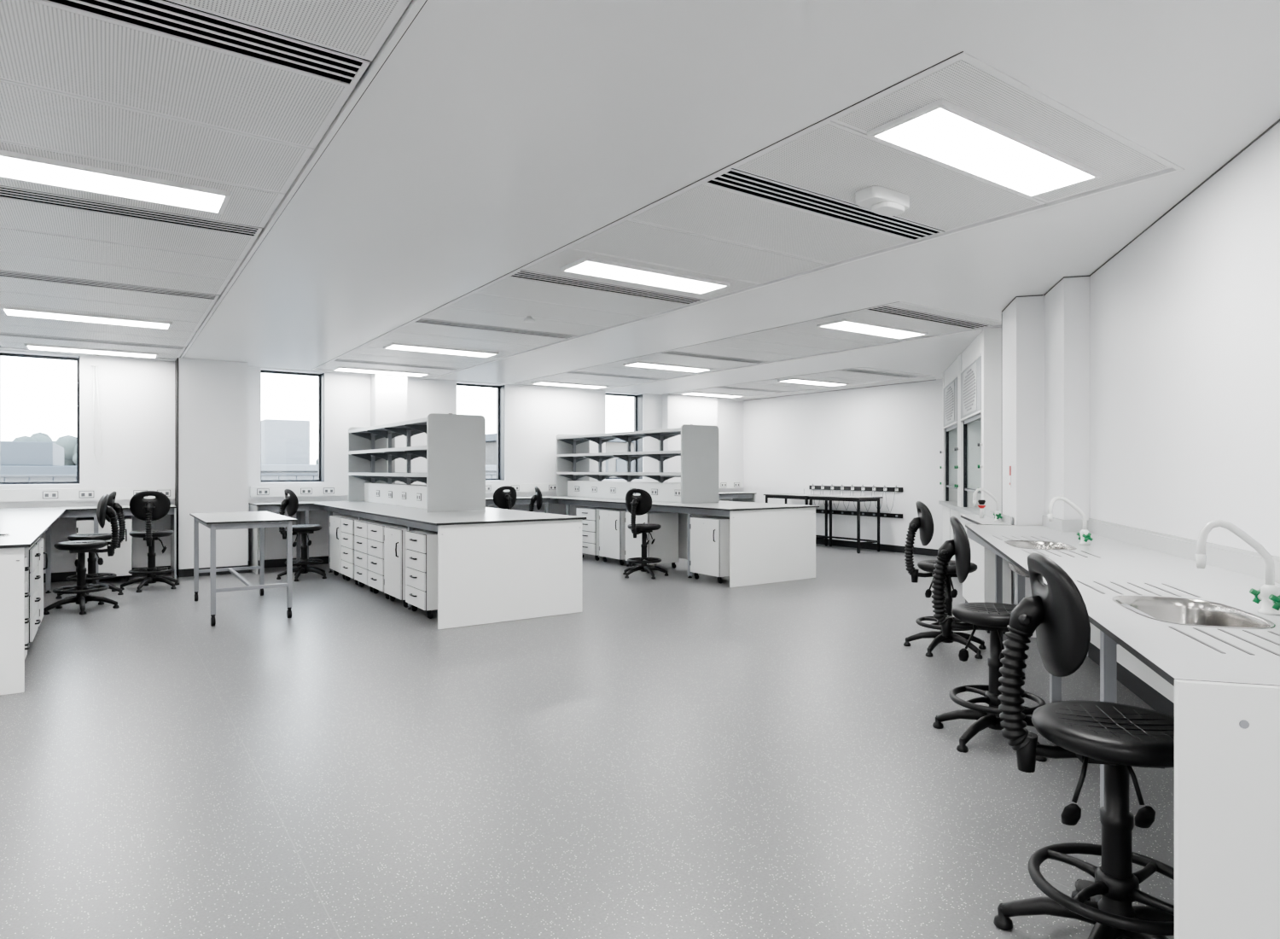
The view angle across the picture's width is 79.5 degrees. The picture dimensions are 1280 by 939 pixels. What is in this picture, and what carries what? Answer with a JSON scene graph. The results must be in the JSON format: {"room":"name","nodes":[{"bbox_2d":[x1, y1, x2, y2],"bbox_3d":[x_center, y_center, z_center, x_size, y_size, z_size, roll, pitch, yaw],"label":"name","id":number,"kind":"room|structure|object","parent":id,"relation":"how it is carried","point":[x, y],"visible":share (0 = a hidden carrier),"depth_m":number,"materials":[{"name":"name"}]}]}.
{"room":"laboratory","nodes":[
{"label":"laboratory","id":0,"kind":"room"},
{"bbox_2d":[174,357,248,576],"bbox_3d":[-5.571,-0.025,10.006,0.795,2.748,0.405,0,0,-35],"label":"pillar","id":1,"kind":"structure","parent":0,"point":[212,396],"depth_m":9.85,"materials":[{"name":"paint"}]},
{"bbox_2d":[0,349,743,573],"bbox_3d":[-4.109,-0.025,11.450,15.300,2.750,0.300,0,0,-35],"label":"wall","id":2,"kind":"structure","parent":0,"point":[136,396],"depth_m":10.84,"materials":[{"name":"paint"}]},
{"bbox_2d":[0,352,79,484],"bbox_3d":[-7.242,-0.603,9.264,0.794,1.559,0.240,0,0,-35],"label":"window","id":3,"kind":"structure","parent":2,"relation":"in","point":[77,359],"depth_m":9.39,"materials":[{"name":"black metal"}]},
{"bbox_2d":[0,487,174,501],"bbox_3d":[-7.071,0.302,9.158,2.620,0.145,0.086,0,0,-35],"label":"dado trunking","id":4,"kind":"object","parent":2,"relation":"attached to","point":[51,494],"visible":0.82,"depth_m":9.27,"materials":[{"name":"white plastic"}]},
{"bbox_2d":[90,361,102,463],"bbox_3d":[-6.684,-0.692,9.456,0.116,1.256,0.038,0,0,-35],"label":"blind cord","id":5,"kind":"object","parent":2,"relation":"attached to","point":[92,363],"visible":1,"depth_m":9.44,"materials":[{"name":"white plastic"}]},
{"bbox_2d":[43,555,328,582],"bbox_3d":[-4.105,1.294,11.260,15.070,0.109,0.014,0,0,-35],"label":"baseboard","id":6,"kind":"structure","parent":2,"relation":"attached to","point":[55,577],"depth_m":9.89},
{"bbox_2d":[0,0,427,360],"bbox_3d":[-3.020,-1.398,4.143,1.812,0.004,12.694,0,0,-35],"label":"trim","id":7,"kind":"structure","parent":2,"relation":"attached to","point":[418,5],"depth_m":3.20,"materials":[{"name":"white metal"}]},
{"bbox_2d":[260,370,324,482],"bbox_3d":[-4.929,-0.603,10.869,0.824,1.559,0.240,0,0,-35],"label":"window","id":8,"kind":"structure","parent":2,"relation":"in","point":[321,376],"depth_m":11.04,"materials":[{"name":"black metal"}]},
{"bbox_2d":[250,485,348,497],"bbox_3d":[-4.622,0.302,10.857,1.580,0.145,0.086,0,0,-35],"label":"dado trunking","id":9,"kind":"object","parent":2,"relation":"attached to","point":[278,491],"visible":0.75,"depth_m":10.74,"materials":[{"name":"white plastic"}]},
{"bbox_2d":[456,383,504,480],"bbox_3d":[-2.628,-0.603,12.465,0.824,1.559,0.240,0,0,-35],"label":"window","id":10,"kind":"structure","parent":2,"relation":"in","point":[500,389],"depth_m":12.69,"materials":[{"name":"black metal"}]},
{"bbox_2d":[485,481,658,492],"bbox_3d":[-1.582,0.302,12.966,4.820,0.145,0.086,0,0,-35],"label":"dado trunking","id":11,"kind":"object","parent":2,"relation":"attached to","point":[520,487],"visible":0.28,"depth_m":12.71,"materials":[{"name":"white plastic"}]},
{"bbox_2d":[605,393,642,478],"bbox_3d":[-0.356,-0.603,14.041,0.814,1.559,0.240,0,0,-35],"label":"window","id":12,"kind":"structure","parent":2,"relation":"in","point":[637,398],"depth_m":14.27,"materials":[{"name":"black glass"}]},
{"bbox_2d":[718,480,742,488],"bbox_3d":[1.754,0.302,15.280,0.700,0.145,0.086,0,0,-35],"label":"dado trunking","id":13,"kind":"object","parent":2,"relation":"attached to","point":[731,484],"visible":0.94,"depth_m":15.28,"materials":[{"name":"white plastic"}]},
{"bbox_2d":[663,366,935,398],"bbox_3d":[2.418,-1.398,12.874,1.702,0.004,4.544,0,0,-35],"label":"trim","id":14,"kind":"structure","parent":2,"relation":"attached to","point":[858,367],"depth_m":12.06,"materials":[{"name":"white metal"}]},
{"bbox_2d":[370,373,407,483],"bbox_3d":[-3.714,-0.025,11.373,0.466,2.748,0.275,0,0,-35],"label":"pillar","id":15,"kind":"structure","parent":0,"point":[388,392],"depth_m":11.28,"materials":[{"name":"paint"}]},
{"bbox_2d":[0,543,1174,938],"bbox_3d":[-0.372,1.400,5.888,15.100,0.100,13.100,0,0,-35],"label":"floor","id":16,"kind":"structure","parent":0,"point":[676,755],"depth_m":3.46,"materials":[{"name":"plastic"}]},
{"bbox_2d":[24,556,29,658],"bbox_3d":[-4.225,0.967,4.883,0.552,0.764,0.540,0,0,-35],"label":"drawer pedestal","id":17,"kind":"object","parent":16,"relation":"on","point":[26,568],"visible":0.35,"depth_m":5.11,"materials":[{"name":"white laminate"}]},
{"bbox_2d":[0,508,65,695],"bbox_3d":[-5.718,0.898,6.260,1.500,0.904,4.965,0,0,-35],"label":"lab bench","id":18,"kind":"object","parent":16,"relation":"on","point":[19,529],"visible":0.84,"depth_m":4.64,"materials":[{"name":"white laminate"}]},
{"bbox_2d":[24,543,40,642],"bbox_3d":[-4.795,0.967,5.704,0.552,0.764,0.540,0,0,-35],"label":"drawer pedestal","id":19,"kind":"object","parent":16,"relation":"on","point":[31,552],"visible":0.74,"depth_m":5.64,"materials":[{"name":"white laminate"}]},
{"bbox_2d":[34,537,47,626],"bbox_3d":[-5.171,0.967,6.247,0.552,0.764,0.540,0,0,-35],"label":"pedestal","id":20,"kind":"object","parent":16,"relation":"on","point":[39,542],"visible":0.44,"depth_m":6.31,"materials":[{"name":"white laminate"}]},
{"bbox_2d":[43,493,119,614],"bbox_3d":[-5.380,0.793,7.431,0.595,1.112,0.570,0,0,-2],"label":"stool","id":21,"kind":"object","parent":16,"relation":"on","point":[80,547],"visible":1,"depth_m":7.38,"materials":[{"name":"black plastic"}]},
{"bbox_2d":[0,504,176,581],"bbox_3d":[-6.891,0.900,8.899,2.580,0.900,0.680,0,0,-35],"label":"lab bench","id":22,"kind":"object","parent":16,"relation":"on","point":[74,511],"visible":0.3,"depth_m":9.08,"materials":[{"name":"grey paint"}]},
{"bbox_2d":[55,491,126,599],"bbox_3d":[-5.870,0.793,8.268,0.595,1.112,0.570,0,0,10],"label":"stool","id":23,"kind":"object","parent":16,"relation":"on","point":[91,576],"visible":0.71,"depth_m":8.23,"materials":[{"name":"black plastic"}]},
{"bbox_2d":[75,516,132,581],"bbox_3d":[-6.414,0.967,9.211,0.540,0.764,0.552,0,0,-35],"label":"pedestal","id":24,"kind":"object","parent":16,"relation":"on","point":[120,563],"visible":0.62,"depth_m":9.07,"materials":[{"name":"white laminate"}]},
{"bbox_2d":[120,490,179,592],"bbox_3d":[-5.527,0.793,8.739,0.570,1.112,0.595,0,0,10],"label":"stool","id":25,"kind":"object","parent":16,"relation":"on","point":[147,509],"visible":0.98,"depth_m":8.61,"materials":[{"name":"black plastic"}]},
{"bbox_2d":[189,511,297,625],"bbox_3d":[-3.863,0.899,7.428,0.720,0.899,1.650,0,0,-35],"label":"table","id":26,"kind":"object","parent":16,"relation":"on","point":[260,520],"visible":1,"depth_m":6.97,"materials":[{"name":"grey paint"}]},
{"bbox_2d":[276,488,326,581],"bbox_3d":[-4.180,0.793,9.546,0.595,1.112,0.570,0,0,-6],"label":"stool","id":27,"kind":"object","parent":16,"relation":"on","point":[290,503],"visible":0.88,"depth_m":9.46,"materials":[{"name":"black plastic"}]},
{"bbox_2d":[329,514,357,579],"bbox_3d":[-3.604,0.967,9.719,0.552,0.764,0.540,0,0,-35],"label":"pedestal","id":28,"kind":"object","parent":16,"relation":"on","point":[334,520],"visible":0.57,"depth_m":9.57,"materials":[{"name":"white laminate"}]},
{"bbox_2d":[340,517,371,585],"bbox_3d":[-3.279,0.967,9.251,0.552,0.764,0.540,0,0,-35],"label":"drawer pedestal","id":29,"kind":"object","parent":16,"relation":"on","point":[347,535],"visible":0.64,"depth_m":9.06,"materials":[{"name":"white laminate"}]},
{"bbox_2d":[354,519,383,592],"bbox_3d":[-2.931,0.967,8.750,0.552,0.764,0.540,0,0,-35],"label":"drawer pedestal","id":30,"kind":"object","parent":16,"relation":"on","point":[361,538],"visible":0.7,"depth_m":8.58,"materials":[{"name":"white laminate"}]},
{"bbox_2d":[367,522,402,599],"bbox_3d":[-2.606,0.967,8.281,0.552,0.764,0.540,0,0,-35],"label":"drawer pedestal","id":31,"kind":"object","parent":16,"relation":"on","point":[375,531],"visible":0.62,"depth_m":8.12,"materials":[{"name":"white laminate"}]},
{"bbox_2d":[384,525,424,607],"bbox_3d":[-2.270,0.967,7.797,0.552,0.764,0.540,0,0,-35],"label":"pedestal","id":32,"kind":"object","parent":16,"relation":"on","point":[394,536],"visible":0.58,"depth_m":7.59,"materials":[{"name":"white laminate"}]},
{"bbox_2d":[405,529,437,618],"bbox_3d":[-1.882,0.967,7.238,0.552,0.764,0.540,0,0,-35],"label":"drawer pedestal","id":33,"kind":"object","parent":16,"relation":"on","point":[421,545],"visible":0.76,"depth_m":6.95,"materials":[{"name":"white laminate"}]},
{"bbox_2d":[314,501,587,628],"bbox_3d":[-2.421,0.900,8.754,1.460,0.900,4.625,0,0,-35],"label":"lab bench","id":34,"kind":"object","parent":16,"relation":"on","point":[495,564],"visible":0.77,"depth_m":6.91,"materials":[{"name":"white laminate"}]},
{"bbox_2d":[348,413,485,511],"bbox_3d":[-2.898,-0.083,9.625,0.650,1.064,3.260,0,0,-35],"label":"shelf unit","id":35,"kind":"object","parent":34,"relation":"on","point":[454,452],"visible":1,"depth_m":8.46,"materials":[{"name":"grey laminate"}]},
{"bbox_2d":[248,491,756,574],"bbox_3d":[-1.526,0.900,12.621,8.720,0.900,0.680,0,0,-35],"label":"lab bench","id":36,"kind":"object","parent":16,"relation":"on","point":[306,506],"visible":0.1,"depth_m":10.53,"materials":[{"name":"grey paint"}]},
{"bbox_2d":[493,485,517,509],"bbox_3d":[-2.026,0.793,11.295,0.570,1.112,0.595,0,0,-3],"label":"stool","id":37,"kind":"object","parent":16,"relation":"on","point":[502,499],"visible":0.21,"depth_m":11.10,"materials":[{"name":"black plastic"}]},
{"bbox_2d":[529,486,542,511],"bbox_3d":[-1.295,0.793,10.950,0.595,1.112,0.570,0,0,22],"label":"stool","id":38,"kind":"object","parent":16,"relation":"on","point":[538,497],"visible":0.26,"depth_m":10.86,"materials":[{"name":"black plastic"}]},
{"bbox_2d":[576,506,617,560],"bbox_3d":[-0.617,0.967,11.669,0.552,0.764,0.540,0,0,-35],"label":"drawer pedestal","id":39,"kind":"object","parent":16,"relation":"on","point":[590,525],"visible":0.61,"depth_m":11.42,"materials":[{"name":"white laminate"}]},
{"bbox_2d":[599,508,626,564],"bbox_3d":[-0.241,0.967,11.127,0.552,0.764,0.540,0,0,-35],"label":"pedestal","id":40,"kind":"object","parent":16,"relation":"on","point":[612,522],"visible":0.64,"depth_m":10.92,"materials":[{"name":"white laminate"}]},
{"bbox_2d":[622,488,668,578],"bbox_3d":[0.064,0.793,9.724,0.595,1.112,0.570,0,0,-23],"label":"office chair","id":41,"kind":"object","parent":16,"relation":"on","point":[641,504],"visible":1,"depth_m":9.59,"materials":[{"name":"black plastic"}]},
{"bbox_2d":[625,510,678,568],"bbox_3d":[0.146,0.967,10.568,0.552,0.764,0.540,0,0,-35],"label":"pedestal","id":42,"kind":"object","parent":16,"relation":"on","point":[665,546],"visible":0.63,"depth_m":10.40,"materials":[{"name":"white laminate"}]},
{"bbox_2d":[551,496,819,587],"bbox_3d":[0.410,0.900,10.918,1.460,0.900,4.295,0,0,-35],"label":"lab bench","id":43,"kind":"object","parent":16,"relation":"on","point":[770,543],"visible":0.53,"depth_m":9.27,"materials":[{"name":"white laminate"}]},
{"bbox_2d":[556,424,718,503],"bbox_3d":[-0.169,-0.083,11.718,0.640,1.064,3.450,0,0,-35],"label":"shelf unit","id":44,"kind":"object","parent":43,"relation":"on","point":[699,451],"visible":0.94,"depth_m":11.04,"materials":[{"name":"grey laminate"}]},
{"bbox_2d":[690,515,729,583],"bbox_3d":[0.967,0.967,9.385,0.552,0.764,0.540,0,0,-35],"label":"pedestal","id":45,"kind":"object","parent":16,"relation":"on","point":[709,535],"visible":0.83,"depth_m":9.16,"materials":[{"name":"white laminate"}]},
{"bbox_2d":[763,493,827,546],"bbox_3d":[2.812,0.900,13.841,0.600,0.900,1.060,0,0,-35],"label":"lab table","id":46,"kind":"object","parent":16,"relation":"on","point":[793,496],"visible":0.42,"depth_m":13.56,"materials":[{"name":"black metal"}]},
{"bbox_2d":[807,494,883,552],"bbox_3d":[3.439,0.900,12.938,0.600,0.900,1.100,0,0,-35],"label":"lab table","id":47,"kind":"object","parent":16,"relation":"on","point":[831,497],"visible":0.88,"depth_m":12.64,"materials":[{"name":"black metal"}]},
{"bbox_2d":[903,500,986,658],"bbox_3d":[2.279,0.793,5.738,0.570,1.112,0.595,0,0,-44],"label":"stool","id":48,"kind":"object","parent":16,"relation":"on","point":[924,521],"visible":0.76,"depth_m":5.73,"materials":[{"name":"black plastic"}]},
{"bbox_2d":[938,355,959,559],"bbox_3d":[4.312,-0.025,10.229,0.448,2.746,1.820,0,0,16],"label":"tall cabinet","id":49,"kind":"object","parent":16,"relation":"on","point":[951,376],"visible":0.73,"depth_m":10.66,"materials":[{"name":"white laminate"}]},
{"bbox_2d":[954,327,1001,523],"bbox_3d":[3.820,-0.025,8.456,0.448,2.746,1.820,0,0,16],"label":"tall cabinet","id":50,"kind":"object","parent":16,"relation":"on","point":[980,448],"visible":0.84,"depth_m":7.77,"materials":[{"name":"white laminate"}]},
{"bbox_2d":[960,509,1012,634],"bbox_3d":[3.294,0.869,6.900,0.608,0.958,1.340,0,0,16],"label":"bench","id":51,"kind":"object","parent":16,"relation":"on","point":[979,586],"visible":0.48,"depth_m":6.46,"materials":[{"name":"white laminate"}]},
{"bbox_2d":[977,499,985,517],"bbox_3d":[3.162,0.365,7.113,0.070,0.170,0.072,0,0,16],"label":"eyewash nozzle","id":52,"kind":"object","parent":51,"relation":"on","point":[980,501],"visible":1,"depth_m":7.10,"materials":[{"name":"white plastic"}]},
{"bbox_2d":[972,487,1002,521],"bbox_3d":[3.017,0.304,6.686,0.230,0.292,0.140,0,0,16],"label":"tap","id":53,"kind":"object","parent":51,"relation":"on","point":[997,514],"visible":1,"depth_m":6.67,"materials":[{"name":"white metal"}]},
{"bbox_2d":[930,515,1047,761],"bbox_3d":[1.762,0.793,3.833,0.570,1.112,0.595,0,0,-34],"label":"stool","id":54,"kind":"object","parent":16,"relation":"on","point":[993,617],"visible":0.83,"depth_m":3.82,"materials":[{"name":"black plastic"}]},
{"bbox_2d":[993,552,1174,938],"bbox_3d":[1.301,0.793,2.113,0.570,1.112,0.595,0,0,-42],"label":"stool","id":55,"kind":"object","parent":16,"relation":"on","point":[1119,736],"visible":0.91,"depth_m":2.11,"materials":[{"name":"black plastic"}]},
{"bbox_2d":[965,515,1279,938],"bbox_3d":[2.269,0.850,3.862,0.978,1.000,4.904,0,0,16],"label":"bench","id":56,"kind":"object","parent":16,"relation":"on","point":[1199,637],"visible":0.75,"depth_m":1.79,"materials":[{"name":"grey paint"}]},
{"bbox_2d":[1047,495,1093,545],"bbox_3d":[2.580,0.304,4.628,0.230,0.292,0.140,0,0,16],"label":"tap","id":57,"kind":"object","parent":56,"relation":"on","point":[1085,536],"visible":1,"depth_m":4.61,"materials":[{"name":"white metal"}]},
{"bbox_2d":[965,523,1279,686],"bbox_3d":[2.268,0.459,3.875,0.965,0.018,4.879,0,0,16],"label":"countertop","id":58,"kind":"structure","parent":56,"relation":"on","point":[1172,654],"depth_m":2.71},
{"bbox_2d":[1195,518,1279,615],"bbox_3d":[1.885,0.304,2.424,0.230,0.292,0.140,0,0,16],"label":"tap","id":59,"kind":"object","parent":56,"relation":"on","point":[1269,593],"visible":1,"depth_m":2.40,"materials":[{"name":"white metal"}]},
{"bbox_2d":[0,0,1279,400],"bbox_3d":[-0.376,-1.460,6.068,15.300,0.120,13.400,0,0,-35],"label":"ceiling","id":60,"kind":"structure","parent":0,"point":[495,136],"depth_m":3.26,"materials":[{"name":"paint"}]},
{"bbox_2d":[0,0,411,359],"bbox_3d":[-3.019,-1.419,4.141,1.746,0.021,12.632,0,0,-35],"label":"ceiling panel","id":61,"kind":"object","parent":60,"relation":"attached to","point":[76,87],"depth_m":3.26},
{"bbox_2d":[0,305,172,329],"bbox_3d":[-5.086,-1.398,7.121,1.270,0.024,0.350,0,0,-35],"label":"ceiling light panel","id":62,"kind":"object","parent":61,"relation":"in","point":[9,311],"depth_m":7.05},
{"bbox_2d":[24,343,158,358],"bbox_3d":[-6.454,-1.398,9.093,1.270,0.024,0.350,0,0,-35],"label":"ceiling light panel","id":63,"kind":"object","parent":61,"relation":"in","point":[32,346],"depth_m":9.04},
{"bbox_2d":[0,331,186,349],"bbox_3d":[-5.998,-1.427,8.436,1.736,0.046,0.204,0,0,-35],"label":"ceiling vent","id":64,"kind":"object","parent":61,"relation":"in","point":[1,333],"depth_m":8.42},
{"bbox_2d":[0,269,219,300],"bbox_3d":[-4.174,-1.427,5.807,1.736,0.046,0.204,0,0,-35],"label":"ceiling vent","id":65,"kind":"object","parent":61,"relation":"in","point":[2,273],"depth_m":5.87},
{"bbox_2d":[0,149,230,214],"bbox_3d":[-2.698,-1.398,3.678,1.270,0.024,0.350,0,0,-35],"label":"ceiling light panel","id":66,"kind":"object","parent":61,"relation":"in","point":[14,165],"depth_m":3.73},
{"bbox_2d":[0,185,262,237],"bbox_3d":[-2.977,-1.427,4.081,1.736,0.046,0.204,0,0,-35],"label":"ceiling vent","id":67,"kind":"object","parent":61,"relation":"in","point":[6,192],"depth_m":4.20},
{"bbox_2d":[35,0,369,87],"bbox_3d":[-1.706,-1.427,2.249,1.736,0.046,0.204,0,0,-35],"label":"ceiling vent","id":68,"kind":"object","parent":61,"relation":"in","point":[162,17],"depth_m":2.50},
{"bbox_2d":[316,57,1172,377],"bbox_3d":[-1.033,-1.419,7.174,1.706,0.021,9.912,0,0,-35],"label":"ceiling panel","id":69,"kind":"object","parent":60,"relation":"attached to","point":[703,230],"depth_m":4.37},
{"bbox_2d":[332,366,429,377],"bbox_3d":[-3.693,-1.398,11.008,1.270,0.024,0.350,0,0,-35],"label":"ceiling light panel","id":70,"kind":"object","parent":69,"relation":"in","point":[340,368],"depth_m":10.93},
{"bbox_2d":[332,358,461,370],"bbox_3d":[-3.237,-1.427,10.351,1.696,0.046,0.204,0,0,-35],"label":"ceiling vent","id":71,"kind":"object","parent":69,"relation":"in","point":[337,359],"depth_m":10.34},
{"bbox_2d":[383,342,498,357],"bbox_3d":[-2.325,-1.398,9.036,1.270,0.024,0.350,0,0,-35],"label":"ceiling light panel","id":72,"kind":"object","parent":69,"relation":"in","point":[394,346],"depth_m":8.97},
{"bbox_2d":[413,317,577,338],"bbox_3d":[-1.413,-1.427,7.722,1.696,0.046,0.204,0,0,-35],"label":"ceiling vent","id":73,"kind":"object","parent":69,"relation":"in","point":[421,320],"depth_m":7.68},
{"bbox_2d":[507,269,704,304],"bbox_3d":[-0.216,-1.427,5.996,1.696,0.046,0.204,0,0,-35],"label":"ceiling vent","id":74,"kind":"object","parent":69,"relation":"in","point":[521,274],"depth_m":5.95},
{"bbox_2d":[559,256,730,294],"bbox_3d":[0.063,-1.398,5.593,1.270,0.024,0.350,0,0,-35],"label":"ceiling light panel","id":75,"kind":"object","parent":69,"relation":"in","point":[590,266],"depth_m":5.53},
{"bbox_2d":[702,168,944,241],"bbox_3d":[1.055,-1.427,4.164,1.696,0.046,0.204,0,0,-35],"label":"ceiling vent","id":76,"kind":"object","parent":69,"relation":"in","point":[732,179],"depth_m":4.08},
{"bbox_2d":[866,98,1102,197],"bbox_3d":[1.568,-1.398,3.424,1.270,0.024,0.350,0,0,-35],"label":"ceiling light panel","id":77,"kind":"object","parent":69,"relation":"in","point":[943,132],"depth_m":3.34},
{"bbox_2d":[517,302,1001,389],"bbox_3d":[0.760,-1.419,9.957,1.686,0.021,7.382,0,0,-35],"label":"ceiling panel","id":78,"kind":"object","parent":60,"relation":"attached to","point":[804,339],"depth_m":8.78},
{"bbox_2d":[530,380,608,388],"bbox_3d":[-1.150,-1.398,12.711,1.270,0.024,0.350,0,0,-35],"label":"ceiling light panel","id":79,"kind":"object","parent":78,"relation":"in","point":[541,382],"depth_m":12.65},
{"bbox_2d":[566,371,663,380],"bbox_3d":[-0.352,-1.427,11.561,1.676,0.046,0.204,0,0,-35],"label":"ceiling vent","id":80,"kind":"object","parent":78,"relation":"in","point":[573,372],"depth_m":11.57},
{"bbox_2d":[622,360,712,372],"bbox_3d":[0.389,-1.398,10.493,1.270,0.024,0.350,0,0,-35],"label":"ceiling light panel","id":81,"kind":"object","parent":78,"relation":"in","point":[637,363],"depth_m":10.42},
{"bbox_2d":[660,350,769,363],"bbox_3d":[0.959,-1.427,9.671,1.676,0.046,0.204,0,0,-35],"label":"ceiling vent","id":82,"kind":"object","parent":78,"relation":"in","point":[673,352],"depth_m":9.65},
{"bbox_2d":[816,318,928,338],"bbox_3d":[2.338,-1.398,7.683,1.270,0.024,0.350,0,0,-35],"label":"ceiling light panel","id":83,"kind":"object","parent":78,"relation":"in","point":[845,324],"depth_m":7.61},
{"bbox_2d":[866,305,992,329],"bbox_3d":[2.709,-1.427,7.149,1.676,0.046,0.204,0,0,-35],"label":"ceiling vent","id":84,"kind":"object","parent":78,"relation":"in","point":[885,309],"depth_m":7.12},
{"bbox_2d":[672,367,925,397],"bbox_3d":[2.419,-1.419,12.873,1.636,0.021,4.482,0,0,-35],"label":"ceiling panel","id":85,"kind":"object","parent":60,"relation":"attached to","point":[849,377],"depth_m":12.50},
{"bbox_2d":[680,391,744,397],"bbox_3d":[1.364,-1.398,14.394,1.270,0.024,0.350,0,0,-35],"label":"ceiling light panel","id":86,"kind":"object","parent":85,"relation":"in","point":[701,393],"depth_m":14.30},
{"bbox_2d":[716,385,787,392],"bbox_3d":[1.962,-1.427,13.532,1.626,0.046,0.204,0,0,-35],"label":"ceiling vent","id":87,"kind":"object","parent":85,"relation":"in","point":[731,387],"depth_m":13.56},
{"bbox_2d":[777,378,849,386],"bbox_3d":[2.789,-1.398,12.340,1.270,0.024,0.350,0,0,-35],"label":"ceiling light panel","id":88,"kind":"object","parent":85,"relation":"in","point":[791,380],"depth_m":12.27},
{"bbox_2d":[843,368,920,378],"bbox_3d":[3.530,-1.427,11.272,1.626,0.046,0.204,0,0,-35],"label":"ceiling vent","id":89,"kind":"object","parent":85,"relation":"in","point":[851,369],"depth_m":11.28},
{"bbox_2d":[855,186,909,216],"bbox_3d":[1.245,-1.367,3.943,0.300,0.084,0.150,0,0,-35],"label":"sensor","id":90,"kind":"object","parent":60,"relation":"attached to","point":[881,200],"visible":1,"depth_m":3.88,"materials":[{"name":"white plastic"}]},
{"bbox_2d":[662,394,717,482],"bbox_3d":[0.960,-0.025,14.670,1.206,2.748,0.185,0,0,-35],"label":"pillar","id":91,"kind":"structure","parent":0,"point":[677,410],"depth_m":14.41,"materials":[{"name":"paint"}]},
{"bbox_2d":[311,51,1184,378],"bbox_3d":[-1.034,-1.398,7.175,1.772,0.004,9.974,0,0,-35],"label":"trim","id":92,"kind":"structure","parent":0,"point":[963,55],"depth_m":3.52,"materials":[{"name":"white metal"}]},
{"bbox_2d":[512,301,1001,389],"bbox_3d":[0.759,-1.398,9.959,1.752,0.004,7.444,0,0,-35],"label":"trim","id":93,"kind":"structure","parent":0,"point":[898,301],"depth_m":8.26,"materials":[{"name":"white metal"}]},
{"bbox_2d":[743,378,942,549],"bbox_3d":[3.621,-0.025,13.465,0.100,2.750,5.200,0,0,-35],"label":"wall","id":94,"kind":"structure","parent":0,"point":[888,435],"depth_m":13.23,"materials":[{"name":"paint"}]},
{"bbox_2d":[803,482,902,517],"bbox_3d":[3.629,0.522,13.297,0.074,0.535,2.114,0,0,-35],"label":"rail","id":95,"kind":"object","parent":94,"relation":"attached to","point":[832,487],"visible":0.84,"depth_m":13.14,"materials":[{"name":"black metal"}]},
{"bbox_2d":[815,538,938,556],"bbox_3d":[3.411,1.294,13.666,0.014,0.109,4.570,0,0,-35],"label":"baseboard","id":96,"kind":"structure","parent":94,"relation":"attached to","point":[917,550],"depth_m":12.79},
{"bbox_2d":[1001,294,1044,637],"bbox_3d":[3.303,-0.025,6.461,0.378,2.748,0.624,0,0,16],"label":"pillar","id":97,"kind":"structure","parent":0,"point":[1023,318],"depth_m":6.20,"materials":[{"name":"paint"}]},
{"bbox_2d":[1043,275,1089,656],"bbox_3d":[3.239,-0.025,5.849,0.173,2.748,0.594,0,0,16],"label":"pillar","id":98,"kind":"structure","parent":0,"point":[1067,304],"depth_m":5.58,"materials":[{"name":"paint"}]},
{"bbox_2d":[1089,121,1279,557],"bbox_3d":[3.237,-0.025,5.328,0.100,2.750,13.200,0,0,16],"label":"wall","id":99,"kind":"structure","parent":0,"point":[1184,319],"depth_m":3.82,"materials":[{"name":"paint"}]},
{"bbox_2d":[1088,641,1174,715],"bbox_3d":[2.378,1.290,2.453,0.014,0.119,6.400,0,0,16],"label":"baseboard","id":100,"kind":"structure","parent":99,"relation":"attached to","point":[1148,694],"depth_m":4.53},
{"bbox_2d":[1089,118,1279,276],"bbox_3d":[2.372,-1.396,2.408,0.004,0.008,6.510,0,0,16],"label":"trim","id":101,"kind":"structure","parent":99,"relation":"attached to","point":[1278,120],"depth_m":3.80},
{"label":"outside","id":102,"kind":"structure","parent":0,"visible":0},
{"bbox_3d":[-31.563,6.300,71.818,150.000,0.100,126.000,0,0,-35],"label":"ground","id":103,"kind":"structure","parent":102,"visible":0},
{"bbox_2d":[12,431,55,442],"bbox_3d":[-45.058,1.726,57.336,3.542,9.048,5.222,0,0,-7],"label":"tree","id":104,"kind":"object","parent":103,"relation":"on","point":[39,436],"visible":0.06,"depth_m":56.29,"materials":[{"name":"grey plant"}]},
{"bbox_2d":[0,441,76,484],"bbox_3d":[-22.096,2.750,24.835,10.600,7.000,14.600,0,0,-35],"label":"office building","id":105,"kind":"structure","parent":103,"relation":"on","point":[17,457],"depth_m":20.51,"materials":[{"name":"stone"}]},
{"bbox_2d":[53,434,76,465],"bbox_3d":[-40.049,1.599,55.608,4.865,9.303,3.654,0,0,24],"label":"tree","id":106,"kind":"object","parent":103,"relation":"on","point":[68,442],"visible":0.08,"depth_m":54.33,"materials":[{"name":"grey plant"}]},
{"bbox_2d":[0,472,610,484],"bbox_3d":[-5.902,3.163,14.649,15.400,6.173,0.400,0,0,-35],"label":"roof railing","id":107,"kind":"object","parent":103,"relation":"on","point":[486,474],"visible":0.12,"depth_m":12.38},
{"bbox_2d":[261,418,496,482],"bbox_3d":[-10.937,2.350,28.925,9.000,7.800,12.400,0,0,-35],"label":"office building","id":108,"kind":"structure","parent":103,"relation":"on","point":[285,444],"depth_m":23.90,"materials":[{"name":"stone"}]},
{"bbox_2d":[485,433,634,479],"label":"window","id":109,"kind":"structure","parent":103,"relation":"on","point":[614,464],"depth_m":32.03,"materials":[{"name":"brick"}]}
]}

